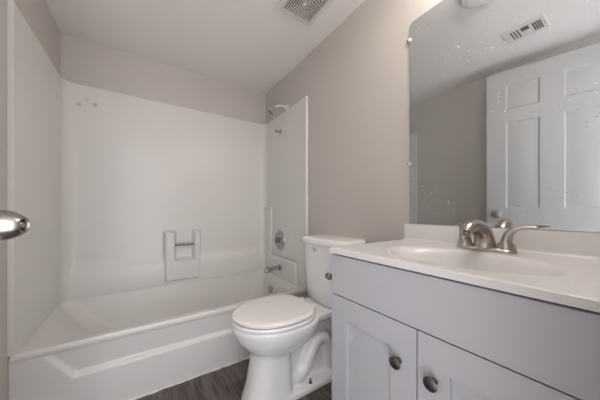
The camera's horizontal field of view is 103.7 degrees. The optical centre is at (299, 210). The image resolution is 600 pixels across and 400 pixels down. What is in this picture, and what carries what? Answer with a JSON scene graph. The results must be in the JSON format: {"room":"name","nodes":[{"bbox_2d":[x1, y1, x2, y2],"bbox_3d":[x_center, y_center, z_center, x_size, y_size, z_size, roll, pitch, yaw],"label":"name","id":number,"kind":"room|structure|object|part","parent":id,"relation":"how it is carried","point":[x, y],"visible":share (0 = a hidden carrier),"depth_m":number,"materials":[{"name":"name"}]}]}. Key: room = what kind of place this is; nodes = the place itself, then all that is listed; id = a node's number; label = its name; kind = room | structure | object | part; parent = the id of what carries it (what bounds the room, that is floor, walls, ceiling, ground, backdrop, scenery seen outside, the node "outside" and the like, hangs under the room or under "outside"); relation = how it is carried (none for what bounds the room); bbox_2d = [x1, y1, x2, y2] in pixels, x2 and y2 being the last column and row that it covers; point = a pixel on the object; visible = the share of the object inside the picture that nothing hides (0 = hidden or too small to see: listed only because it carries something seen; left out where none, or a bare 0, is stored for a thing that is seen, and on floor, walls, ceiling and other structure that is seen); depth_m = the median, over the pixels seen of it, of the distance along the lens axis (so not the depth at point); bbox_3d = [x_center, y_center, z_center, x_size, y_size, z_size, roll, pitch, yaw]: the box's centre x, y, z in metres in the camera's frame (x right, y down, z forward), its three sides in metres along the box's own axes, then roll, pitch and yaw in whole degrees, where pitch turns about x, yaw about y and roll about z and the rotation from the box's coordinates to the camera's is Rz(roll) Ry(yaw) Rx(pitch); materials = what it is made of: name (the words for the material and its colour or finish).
{"room":"bathroom","nodes":[
{"label":"bathroom","id":0,"kind":"room"},
{"bbox_2d":[0,210,29,240],"bbox_3d":[-0.494,-0.074,0.158,0.185,2.056,0.741,0,0,-26],"label":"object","id":1,"kind":"structure","parent":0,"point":[12,224],"depth_m":0.45,"materials":[{"name":"grey metal"}]},
{"bbox_2d":[0,0,59,399],"bbox_3d":[-0.798,-0.119,0.267,0.100,2.170,3.328,0,0,-34],"label":"wall","id":2,"kind":"structure","parent":0,"point":[36,13],"depth_m":0.97,"materials":[{"name":"grey paint"}]},
{"bbox_2d":[60,33,265,123],"bbox_3d":[-1.016,-0.119,2.060,1.524,2.170,0.100,0,0,-34],"label":"wall","id":3,"kind":"structure","parent":0,"point":[82,62],"depth_m":1.89,"materials":[{"name":"grey paint"}]},
{"bbox_2d":[45,0,364,93],"bbox_3d":[-0.122,-1.234,0.717,1.724,0.060,3.328,0,0,-34],"label":"ceiling","id":4,"kind":"structure","parent":0,"point":[253,45],"depth_m":1.57,"materials":[{"name":"white paint"}]},
{"bbox_2d":[275,0,333,26],"bbox_3d":[0.028,-1.197,1.361,0.256,0.012,0.256,0,0,-34],"label":"ceiling vent","id":5,"kind":"object","parent":4,"relation":"in","point":[306,12],"visible":1,"depth_m":1.39,"materials":[{"name":"white plastic"}]},
{"bbox_2d":[136,358,331,399],"bbox_3d":[-0.122,0.991,0.717,1.724,0.050,3.328,0,0,-34],"label":"floor","id":6,"kind":"structure","parent":0,"point":[225,383],"depth_m":1.27,"materials":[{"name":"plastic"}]},
{"bbox_2d":[8,271,307,399],"bbox_3d":[-0.776,0.788,1.700,1.520,0.371,0.759,0,0,-34],"label":"bathtub","id":7,"kind":"object","parent":6,"relation":"on","point":[130,345],"visible":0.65,"depth_m":1.33,"materials":[{"name":"plastic"}]},
{"bbox_2d":[7,0,307,356],"bbox_3d":[-0.778,-0.139,1.704,1.524,1.483,0.757,0,0,-34],"label":"shower surround","id":8,"kind":"object","parent":7,"relation":"on","point":[117,192],"visible":1,"depth_m":1.79,"materials":[{"name":"plastic"}]},
{"bbox_2d":[263,264,280,273],"bbox_3d":[-0.245,0.505,2.047,0.155,0.063,0.054,0,0,-34],"label":"tub spout","id":9,"kind":"object","parent":8,"relation":"attached to","point":[278,267],"visible":1,"depth_m":2.03,"materials":[{"name":"silver metal"}]},
{"bbox_2d":[274,230,284,249],"bbox_3d":[-0.202,0.266,2.135,0.051,0.180,0.180,0,0,-34],"label":"shower valve","id":10,"kind":"object","parent":8,"relation":"attached to","point":[279,239],"visible":1,"depth_m":2.12,"materials":[{"name":"silver metal"}]},
{"bbox_3d":[-0.264,0.695,2.095,0.032,0.065,0.066,0,0,-34],"label":"overflow plate","id":11,"kind":"part","parent":7,"relation":"part of","materials":[{"name":"silver metal"}]},
{"bbox_2d":[231,234,364,399],"bbox_3d":[-0.008,0.564,1.308,0.725,0.803,0.426,0,0,-34],"label":"toilet","id":12,"kind":"object","parent":6,"relation":"on","point":[287,338],"visible":0.93,"depth_m":1.22,"materials":[{"name":"white ceramic"}]},
{"bbox_3d":[-0.145,0.544,1.246,0.425,0.016,0.374,0,0,-34],"label":"seat","id":13,"kind":"part","parent":12,"relation":"part of","materials":[{"name":"white plastic"}]},
{"bbox_3d":[-0.145,0.520,1.246,0.417,0.023,0.368,0,0,-34],"label":"lid","id":14,"kind":"part","parent":12,"relation":"part of","materials":[{"name":"white plastic"}]},
{"bbox_3d":[-0.043,0.760,1.314,0.670,0.411,0.365,0,0,-34],"label":"bowl","id":15,"kind":"part","parent":12,"relation":"part of","materials":[{"name":"white ceramic"}]},
{"bbox_3d":[0.182,0.377,1.432,0.182,0.354,0.394,0,0,-34],"label":"tank","id":16,"kind":"part","parent":12,"relation":"part of","materials":[{"name":"white ceramic"}]},
{"bbox_3d":[0.194,0.182,1.440,0.239,0.038,0.422,0,0,-34],"label":"tank lid","id":17,"kind":"part","parent":12,"relation":"part of","materials":[{"name":"white ceramic"}]},
{"bbox_2d":[332,254,599,399],"bbox_3d":[0.475,0.560,0.738,0.502,0.812,0.618,0,0,-34],"label":"vanity cabinet","id":18,"kind":"object","parent":6,"relation":"on","point":[398,333],"visible":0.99,"depth_m":0.54,"materials":[{"name":"grey paint"}]},
{"bbox_2d":[325,273,331,279],"bbox_3d":[0.179,0.255,0.944,0.174,0.034,0.052,0,0,-34],"label":"paper holder","id":19,"kind":"object","parent":18,"relation":"attached to","point":[328,276],"visible":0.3,"depth_m":0.91,"materials":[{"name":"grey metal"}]},
{"bbox_3d":[0.214,0.582,0.741,0.018,0.558,0.324,0,0,-34],"label":"door","id":20,"kind":"part","parent":18,"relation":"part of","materials":[{"name":"grey paint"}]},
{"bbox_3d":[0.259,0.406,0.633,0.026,0.034,0.034,0,0,-34],"label":"knob","id":21,"kind":"part","parent":18,"relation":"part of","materials":[{"name":"grey metal"}]},
{"bbox_3d":[0.310,0.406,0.556,0.026,0.034,0.034,0,0,-34],"label":"knob","id":22,"kind":"part","parent":18,"relation":"part of","materials":[{"name":"grey metal"}]},
{"bbox_2d":[329,224,599,312],"bbox_3d":[0.484,0.157,0.742,0.486,0.192,0.627,0,0,-34],"label":"countertop","id":23,"kind":"structure","parent":18,"relation":"on","point":[560,267],"depth_m":0.67,"materials":[{"name":"white stone"}]},
{"bbox_2d":[455,220,537,253],"bbox_3d":[0.618,0.081,0.815,0.208,0.105,0.220,0,0,7],"label":"faucet","id":24,"kind":"object","parent":23,"relation":"on","point":[484,238],"visible":1,"depth_m":0.76,"materials":[{"name":"silver metal"}]},
{"bbox_3d":[0.611,0.076,0.881,0.039,0.061,0.087,0,0,25],"label":"lever","id":25,"kind":"part","parent":24,"relation":"part of","materials":[{"name":"silver metal"}]},
{"bbox_3d":[0.599,0.113,0.855,0.051,0.021,0.051,0,0,-34],"label":"handle","id":26,"kind":"part","parent":24,"relation":"part of","materials":[{"name":"silver metal"}]},
{"bbox_3d":[0.584,0.078,0.775,0.185,0.099,0.064,0,0,-34],"label":"spout","id":27,"kind":"part","parent":24,"relation":"part of","materials":[{"name":"silver metal"}]},
{"bbox_3d":[0.631,0.127,0.807,0.054,0.012,0.170,0,0,-34],"label":"plate","id":28,"kind":"part","parent":24,"relation":"part of","materials":[{"name":"silver metal"}]},
{"bbox_3d":[0.663,0.113,0.758,0.051,0.021,0.051,0,0,-34],"label":"handle","id":29,"kind":"part","parent":24,"relation":"part of","materials":[{"name":"silver metal"}]},
{"bbox_3d":[0.679,0.076,0.735,0.040,0.061,0.087,0,0,-34],"label":"lever","id":30,"kind":"part","parent":24,"relation":"part of","materials":[{"name":"silver metal"}]},
{"bbox_3d":[0.386,0.582,0.482,0.018,0.558,0.290,0,0,-34],"label":"door","id":31,"kind":"part","parent":18,"relation":"part of","materials":[{"name":"grey paint"}]},
{"bbox_2d":[266,0,598,296],"bbox_3d":[0.554,-0.119,1.166,0.100,2.170,3.328,0,0,-34],"label":"wall","id":32,"kind":"structure","parent":0,"point":[355,82],"depth_m":1.38,"materials":[{"name":"grey paint"}]},
{"bbox_2d":[267,104,287,115],"bbox_3d":[-0.198,-0.878,2.050,0.181,0.118,0.072,0,0,-28],"label":"shower","id":33,"kind":"object","parent":32,"relation":"attached to","point":[271,111],"visible":1,"depth_m":2.02,"materials":[{"name":"white plastic"}]},
{"bbox_2d":[404,224,599,259],"bbox_3d":[0.675,0.097,0.867,0.030,0.072,0.624,0,0,-34],"label":"backsplash","id":34,"kind":"structure","parent":32,"relation":"attached to","point":[586,245],"depth_m":0.74,"materials":[{"name":"white stone"}]},
{"bbox_2d":[407,0,599,232],"bbox_3d":[0.684,-0.415,0.869,0.012,0.949,0.622,0,0,-34],"label":"wall mirror","id":35,"kind":"object","parent":32,"relation":"attached to","point":[504,95],"visible":0.99,"depth_m":0.82,"materials":[{"name":"silver mirror"}]}
]}

